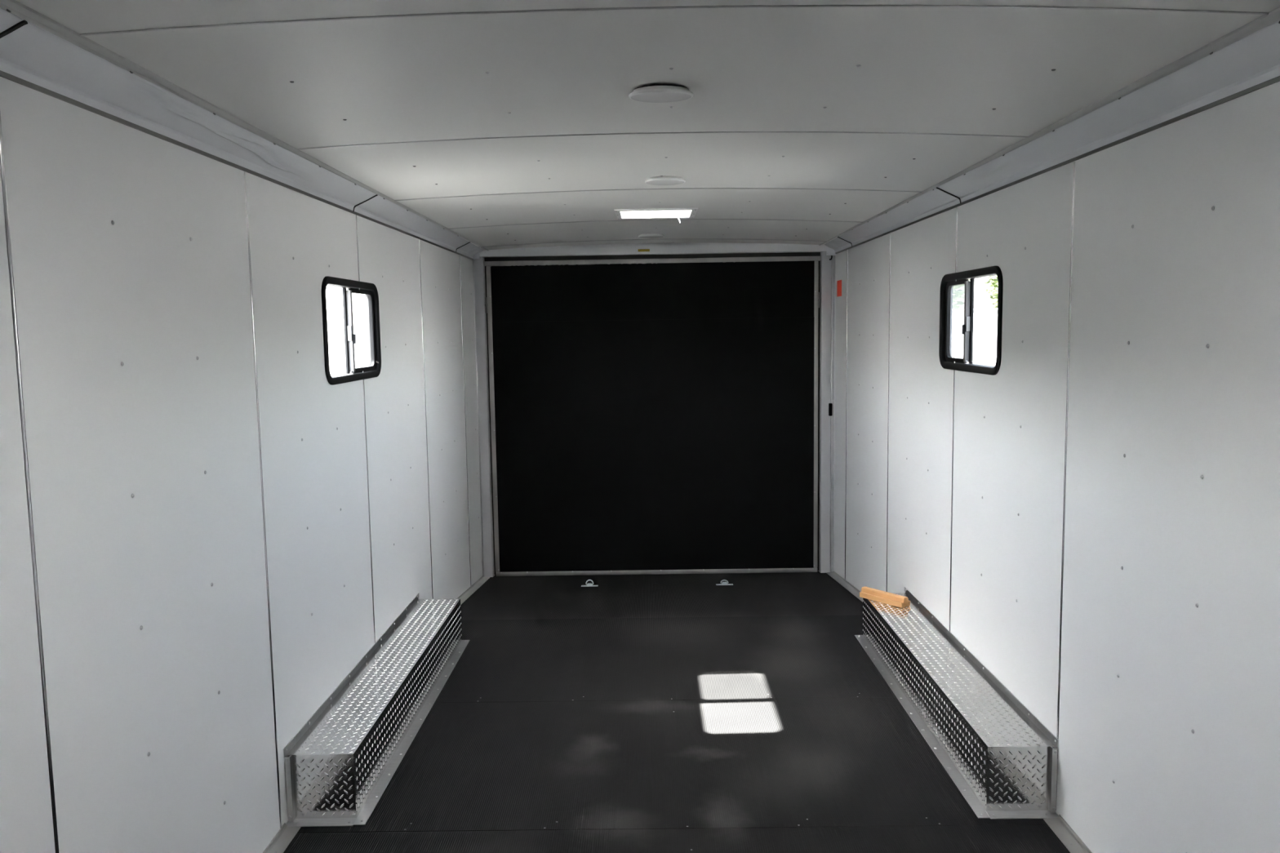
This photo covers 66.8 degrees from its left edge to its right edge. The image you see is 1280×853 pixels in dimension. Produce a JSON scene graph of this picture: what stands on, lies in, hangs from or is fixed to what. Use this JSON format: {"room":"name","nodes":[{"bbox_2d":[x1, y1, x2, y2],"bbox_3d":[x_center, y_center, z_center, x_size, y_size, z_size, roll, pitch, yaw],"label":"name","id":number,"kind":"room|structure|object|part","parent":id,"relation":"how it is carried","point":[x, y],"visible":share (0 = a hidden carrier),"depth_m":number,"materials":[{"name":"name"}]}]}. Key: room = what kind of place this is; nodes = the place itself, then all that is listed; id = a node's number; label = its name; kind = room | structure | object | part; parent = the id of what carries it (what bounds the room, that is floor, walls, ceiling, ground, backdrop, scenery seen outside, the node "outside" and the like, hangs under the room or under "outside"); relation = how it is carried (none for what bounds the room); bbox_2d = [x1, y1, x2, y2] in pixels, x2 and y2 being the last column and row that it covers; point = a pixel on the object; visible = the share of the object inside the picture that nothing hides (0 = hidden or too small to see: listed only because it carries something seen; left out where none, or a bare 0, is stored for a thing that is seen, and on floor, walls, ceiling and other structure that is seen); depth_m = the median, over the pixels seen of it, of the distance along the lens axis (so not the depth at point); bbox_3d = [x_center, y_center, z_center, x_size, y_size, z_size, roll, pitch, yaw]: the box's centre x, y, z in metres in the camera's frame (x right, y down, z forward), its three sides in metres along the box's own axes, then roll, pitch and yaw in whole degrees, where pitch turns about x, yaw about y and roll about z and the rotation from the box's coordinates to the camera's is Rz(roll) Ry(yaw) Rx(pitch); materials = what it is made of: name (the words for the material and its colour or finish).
{"room":"cargo space","nodes":[
{"label":"cargo space","id":0,"kind":"room"},
{"bbox_2d":[0,76,483,852],"bbox_3d":[-1.202,0.478,2.485,0.038,2.710,9.530,-1,6,0],"label":"wall","id":1,"kind":"structure","parent":0,"point":[204,534],"depth_m":2.55,"materials":[{"name":"grey"}]},
{"bbox_3d":[-1.199,0.446,1.362,0.004,2.109,1.132,-1,6,0],"label":"panel","id":2,"kind":"part","parent":1,"relation":"part of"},
{"bbox_3d":[-1.191,0.331,2.491,0.004,2.109,1.132,-1,6,0],"label":"panel","id":3,"kind":"part","parent":1,"relation":"part of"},
{"bbox_2d":[0,0,488,259],"bbox_3d":[-1.147,-0.759,2.231,0.120,0.112,9.176,-1,6,0],"label":"trim","id":4,"kind":"structure","parent":1,"relation":"attached to","point":[37,52],"depth_m":2.36,"materials":[{"name":"grey metal"}]},
{"bbox_3d":[-1.168,-0.488,-0.293,0.103,0.067,4.092,-1,6,0],"label":"cove panel","id":5,"kind":"part","parent":4,"relation":"part of","materials":[{"name":"white metal"}]},
{"bbox_3d":[-1.145,-0.811,2.883,0.103,0.067,2.277,-1,6,0],"label":"cove panel","id":6,"kind":"part","parent":4,"relation":"part of","materials":[{"name":"white metal"}]},
{"bbox_3d":[-1.130,-1.037,5.099,0.103,0.067,2.162,-1,6,0],"label":"cove panel","id":7,"kind":"part","parent":4,"relation":"part of","materials":[{"name":"white metal"}]},
{"bbox_3d":[-1.120,-1.177,6.480,0.103,0.067,0.597,-1,6,0],"label":"cove panel","id":8,"kind":"part","parent":4,"relation":"part of","materials":[{"name":"white metal"}]},
{"bbox_3d":[-1.183,0.216,3.620,0.004,2.109,1.132,-1,6,0],"label":"panel","id":9,"kind":"part","parent":1,"relation":"part of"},
{"bbox_2d":[321,275,381,385],"bbox_3d":[-1.200,-0.396,4.016,0.050,0.454,0.790,-1,6,0],"label":"window","id":10,"kind":"structure","parent":1,"relation":"in","point":[370,290],"depth_m":4.01,"materials":[{"name":"black plastic"}]},
{"bbox_3d":[-1.198,-0.413,4.179,0.012,0.351,0.358,-1,6,0],"label":"sash","id":11,"kind":"part","parent":10,"relation":"part of","materials":[{"name":"black plastic"}]},
{"bbox_2d":[262,575,490,852],"bbox_3d":[-1.144,1.468,2.459,0.056,0.180,9.180,-1,6,0],"label":"baseboard","id":12,"kind":"structure","parent":1,"relation":"attached to","point":[283,837],"depth_m":3.14,"materials":[{"name":"metal"}]},
{"bbox_3d":[-1.159,1.579,0.538,0.056,0.012,5.335,-1,6,0],"label":"angle trim","id":13,"kind":"part","parent":12,"relation":"part of","materials":[{"name":"metal"}]},
{"bbox_3d":[-1.118,1.084,6.235,0.056,0.180,1.590,-1,6,0],"label":"angle trim","id":14,"kind":"part","parent":12,"relation":"part of","materials":[{"name":"metal"}]},
{"bbox_3d":[-1.175,0.101,4.750,0.004,2.109,1.132,-1,6,0],"label":"panel","id":15,"kind":"part","parent":1,"relation":"part of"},
{"bbox_3d":[-1.166,0.045,5.885,0.004,2.227,1.132,-1,6,0],"label":"panel","id":16,"kind":"part","parent":1,"relation":"part of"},
{"bbox_3d":[-1.160,-0.011,6.702,0.004,2.279,0.499,-1,6,0],"label":"panel","id":17,"kind":"part","parent":1,"relation":"part of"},
{"bbox_2d":[472,257,494,577],"bbox_3d":[-1.119,-0.045,6.966,0.074,2.308,0.106,-1,6,0],"label":"trim","id":18,"kind":"structure","parent":1,"relation":"attached to","point":[479,283],"depth_m":6.92,"materials":[{"name":"metal"}]},
{"bbox_2d":[16,0,1279,250],"bbox_3d":[0.063,-0.857,2.335,2.610,0.125,9.540,-1,6,0],"label":"ceiling","id":19,"kind":"structure","parent":0,"point":[504,124],"depth_m":2.44,"materials":[{"name":"grey"}]},
{"bbox_3d":[0.056,-0.740,1.291,2.400,0.045,1.176,-1,6,0],"label":"panel","id":20,"kind":"part","parent":19,"relation":"part of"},
{"bbox_2d":[638,233,664,238],"bbox_3d":[0.073,-1.220,6.208,0.167,0.022,0.167,-1,5,0],"label":"recessed light","id":21,"kind":"object","parent":19,"relation":"in","point":[644,235],"visible":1,"depth_m":6.15,"materials":[{"name":"white plastic"}]},
{"bbox_3d":[0.094,-1.256,6.667,2.400,0.040,0.316,-1,6,0],"label":"panel","id":22,"kind":"part","parent":19,"relation":"part of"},
{"bbox_2d":[613,208,697,222],"bbox_3d":[0.082,-1.159,5.091,0.424,0.154,0.381,-1,6,0],"label":"ceiling vent","id":23,"kind":"object","parent":19,"relation":"in","point":[644,213],"visible":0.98,"depth_m":5.25,"materials":[{"name":"white plastic"}]},
{"bbox_3d":[0.089,-1.187,5.947,2.400,0.044,1.121,-1,6,0],"label":"panel","id":24,"kind":"part","parent":19,"relation":"part of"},
{"bbox_3d":[0.081,-1.078,4.813,2.400,0.045,1.151,-1,6,0],"label":"panel","id":25,"kind":"part","parent":19,"relation":"part of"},
{"bbox_2d":[628,84,693,102],"bbox_3d":[0.054,-0.862,2.516,0.166,0.028,0.166,1,6,14],"label":"recessed light","id":26,"kind":"object","parent":19,"relation":"in","point":[652,93],"visible":1,"depth_m":2.47,"materials":[{"name":"white plastic"}]},
{"bbox_3d":[0.072,-0.966,3.646,2.400,0.045,1.186,-1,6,0],"label":"panel","id":27,"kind":"part","parent":19,"relation":"part of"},
{"bbox_2d":[644,175,685,185],"bbox_3d":[0.103,-1.005,3.968,0.167,0.022,0.167,-1,6,0],"label":"recessed light","id":28,"kind":"object","parent":19,"relation":"in","point":[664,180],"visible":1,"depth_m":3.92,"materials":[{"name":"white plastic"}]},
{"bbox_3d":[0.064,-0.853,2.466,2.400,0.045,1.176,-1,6,0],"label":"panel","id":29,"kind":"part","parent":19,"relation":"part of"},
{"bbox_2d":[484,252,821,576],"bbox_3d":[0.103,-0.025,6.975,2.370,2.384,0.100,-1,6,0],"label":"door","id":30,"kind":"structure","parent":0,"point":[650,414],"depth_m":6.93,"materials":[{"name":"black metal"}]},
{"bbox_3d":[0.086,-1.165,6.844,2.370,0.032,0.050,-1,6,0],"label":"frame rail","id":31,"kind":"part","parent":30,"relation":"part of","materials":[{"name":"grey metal"}]},
{"bbox_3d":[0.119,1.055,7.069,2.335,0.033,0.050,-1,6,0],"label":"frame rail","id":32,"kind":"part","parent":30,"relation":"part of","materials":[{"name":"grey metal"}]},
{"bbox_2d":[283,570,1070,852],"bbox_3d":[0.098,1.471,2.511,2.540,0.210,9.300,-1,6,0],"label":"floor","id":33,"kind":"structure","parent":0,"point":[665,713],"depth_m":3.81,"materials":[{"name":"black rubber"}]},
{"bbox_2d":[283,593,469,826],"bbox_3d":[-1.031,1.090,4.132,0.264,0.254,1.929,-1,6,0],"label":"wheel well cover","id":34,"kind":"object","parent":33,"relation":"on","point":[342,761],"visible":1,"depth_m":3.62,"materials":[{"name":"silver metal"}]},
{"bbox_3d":[-1.050,1.197,3.226,0.204,0.222,0.003,-1,6,0],"label":"plate","id":35,"kind":"part","parent":34,"relation":"part of","materials":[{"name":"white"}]},
{"bbox_3d":[-1.052,0.992,4.133,0.222,0.003,1.853,-1,6,0],"label":"plate","id":36,"kind":"part","parent":34,"relation":"part of","materials":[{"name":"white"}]},
{"bbox_3d":[-0.941,1.102,4.143,0.003,0.222,1.852,-1,6,0],"label":"plate","id":37,"kind":"part","parent":34,"relation":"part of","materials":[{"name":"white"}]},
{"bbox_2d":[581,579,598,586],"bbox_3d":[-0.341,1.060,6.566,0.114,0.044,0.042,-1,6,0],"label":"ring","id":38,"kind":"object","parent":33,"relation":"on","point":[588,584],"visible":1,"depth_m":6.56,"materials":[{"name":"silver metal"}]},
{"bbox_3d":[-0.340,1.078,6.566,0.114,0.004,0.038,-1,0,0],"label":"plate","id":39,"kind":"part","parent":38,"relation":"part of","materials":[{"name":"silver metal"}]},
{"bbox_2d":[715,579,733,585],"bbox_3d":[0.569,1.053,6.544,0.114,0.030,0.053,-1,6,0],"label":"ring","id":40,"kind":"object","parent":33,"relation":"on","point":[722,583],"visible":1,"depth_m":6.53,"materials":[{"name":"silver metal"}]},
{"bbox_3d":[0.569,1.065,6.538,0.114,0.004,0.038,-1,0,0],"label":"plate","id":41,"kind":"part","parent":40,"relation":"part of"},
{"bbox_2d":[854,586,1058,819],"bbox_3d":[1.243,1.057,4.113,0.264,0.254,1.929,-1,6,0],"label":"wheel well cover","id":42,"kind":"object","parent":33,"relation":"on","point":[1002,760],"visible":0.96,"depth_m":3.59,"materials":[{"name":"silver metal"}]},
{"bbox_2d":[859,586,910,608],"bbox_3d":[1.227,0.854,4.875,0.066,0.047,0.262,-5,7,-37],"label":"wood block","id":43,"kind":"object","parent":42,"relation":"on","point":[867,593],"visible":1,"depth_m":4.85,"materials":[{"name":"brown wood"}]},
{"bbox_3d":[1.153,1.072,4.125,0.003,0.222,1.852,-1,6,0],"label":"plate","id":44,"kind":"part","parent":42,"relation":"part of","materials":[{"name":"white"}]},
{"bbox_3d":[1.261,0.959,4.113,0.222,0.003,1.853,-1,6,0],"label":"plate","id":45,"kind":"part","parent":42,"relation":"part of","materials":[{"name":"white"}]},
{"bbox_3d":[1.250,1.164,3.206,0.204,0.222,0.003,-1,6,0],"label":"plate","id":46,"kind":"part","parent":42,"relation":"part of","materials":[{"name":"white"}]},
{"bbox_2d":[833,80,1279,852],"bbox_3d":[1.368,0.441,2.463,0.038,2.710,9.530,-1,6,0],"label":"wall","id":47,"kind":"structure","parent":0,"point":[1094,517],"depth_m":2.80,"materials":[{"name":"grey"}]},
{"bbox_2d":[472,242,835,259],"bbox_3d":[0.101,-1.251,6.822,2.550,0.147,0.132,-1,6,0],"label":"trim","id":48,"kind":"structure","parent":47,"relation":"attached to","point":[704,247],"depth_m":6.78,"materials":[{"name":"white metal"}]},
{"bbox_2d":[638,248,649,251],"bbox_3d":[0.027,-1.230,6.777,0.081,0.017,0.002,-1,6,0],"label":"sticker","id":49,"kind":"object","parent":48,"relation":"attached to","point":[639,250],"visible":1,"depth_m":6.78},
{"bbox_2d":[818,251,835,573],"bbox_3d":[1.335,-0.080,6.946,0.096,2.308,0.106,-1,6,0],"label":"trim","id":50,"kind":"structure","parent":47,"relation":"attached to","point":[827,309],"depth_m":6.90,"materials":[{"name":"metal"}]},
{"bbox_2d":[828,403,832,416],"bbox_3d":[1.350,-0.120,6.883,0.024,0.090,0.023,-1,6,0],"label":"latch","id":51,"kind":"object","parent":47,"relation":"attached to","point":[830,405],"visible":1,"depth_m":6.87,"materials":[{"name":"black plastic"}]},
{"bbox_2d":[836,280,841,297],"bbox_3d":[1.368,-0.948,6.664,0.001,0.109,0.160,-1,6,0],"label":"tape","id":52,"kind":"object","parent":47,"relation":"attached to","point":[838,282],"visible":1,"depth_m":6.66,"materials":[{"name":"red"}]},
{"bbox_3d":[1.384,-0.051,6.713,0.004,2.279,0.434,-1,6,0],"label":"panel","id":53,"kind":"part","parent":47,"relation":"part of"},
{"bbox_3d":[1.378,0.005,5.928,0.004,2.233,1.132,-1,6,0],"label":"panel","id":54,"kind":"part","parent":47,"relation":"part of","materials":[{"name":"white metal"}]},
{"bbox_3d":[1.369,0.061,4.793,0.004,2.114,1.132,-1,6,0],"label":"panel","id":55,"kind":"part","parent":47,"relation":"part of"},
{"bbox_2d":[826,571,1092,852],"bbox_3d":[1.339,1.432,2.438,0.056,0.180,9.180,-1,6,0],"label":"baseboard","id":56,"kind":"structure","parent":47,"relation":"attached to","point":[1068,837],"depth_m":3.09,"materials":[{"name":"metal"}]},
{"bbox_3d":[1.365,1.048,6.213,0.056,0.180,1.590,-1,6,0],"label":"angle trim","id":57,"kind":"part","parent":56,"relation":"part of","materials":[{"name":"metal"}]},
{"bbox_3d":[1.324,1.544,0.517,0.056,0.012,5.335,-1,6,0],"label":"angle trim","id":58,"kind":"part","parent":56,"relation":"part of","materials":[{"name":"metal"}]},
{"bbox_2d":[938,265,1003,375],"bbox_3d":[1.367,-0.433,3.994,0.050,0.454,0.790,-1,6,0],"label":"window","id":59,"kind":"structure","parent":47,"relation":"in","point":[971,312],"depth_m":4.00,"materials":[{"name":"glass"}]},
{"bbox_3d":[1.368,-0.453,4.186,0.012,0.351,0.300,-1,6,0],"label":"sash","id":60,"kind":"part","parent":59,"relation":"part of","materials":[{"name":"clear glass"}]},
{"bbox_3d":[1.371,-0.453,4.187,0.001,0.315,0.251,-1,6,0],"label":"pane","id":61,"kind":"part","parent":59,"relation":"part of","materials":[{"name":"clear glass"}]},
{"bbox_3d":[1.373,-0.418,3.843,0.001,0.351,0.383,-1,6,0],"label":"pane","id":62,"kind":"part","parent":59,"relation":"part of","materials":[{"name":"clear glass"}]},
{"bbox_3d":[1.361,0.173,3.663,0.004,2.109,1.132,-1,6,0],"label":"panel","id":63,"kind":"part","parent":47,"relation":"part of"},
{"bbox_2d":[819,7,1279,253],"bbox_3d":[1.273,-0.793,2.210,0.120,0.112,9.176,-1,6,0],"label":"trim","id":64,"kind":"structure","parent":47,"relation":"attached to","point":[1246,60],"depth_m":2.60,"materials":[{"name":"grey metal"}]},
{"bbox_3d":[1.307,-1.214,6.481,0.103,0.067,0.552,-1,6,0],"label":"cove panel","id":65,"kind":"part","parent":64,"relation":"part of","materials":[{"name":"white metal"}]},
{"bbox_3d":[1.297,-1.077,5.129,0.103,0.067,2.151,-1,6,0],"label":"cove panel","id":66,"kind":"part","parent":64,"relation":"part of","materials":[{"name":"white metal"}]},
{"bbox_3d":[1.282,-0.856,2.955,0.103,0.067,2.203,-1,6,0],"label":"cove panel","id":67,"kind":"part","parent":64,"relation":"part of","materials":[{"name":"white metal"}]},
{"bbox_3d":[1.353,0.288,2.534,0.004,2.109,1.132,-1,6,0],"label":"panel","id":68,"kind":"part","parent":47,"relation":"part of","materials":[{"name":"white metal"}]},
{"label":"outside","id":69,"kind":"structure","parent":0,"visible":0},
{"bbox_2d":[328,347,368,375],"bbox_3d":[0.091,2.350,0.238,300.000,0.001,300.000,-1,6,0],"label":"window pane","id":70,"kind":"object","parent":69,"point":[337,364],"depth_m":85.10,"materials":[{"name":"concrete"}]}
]}

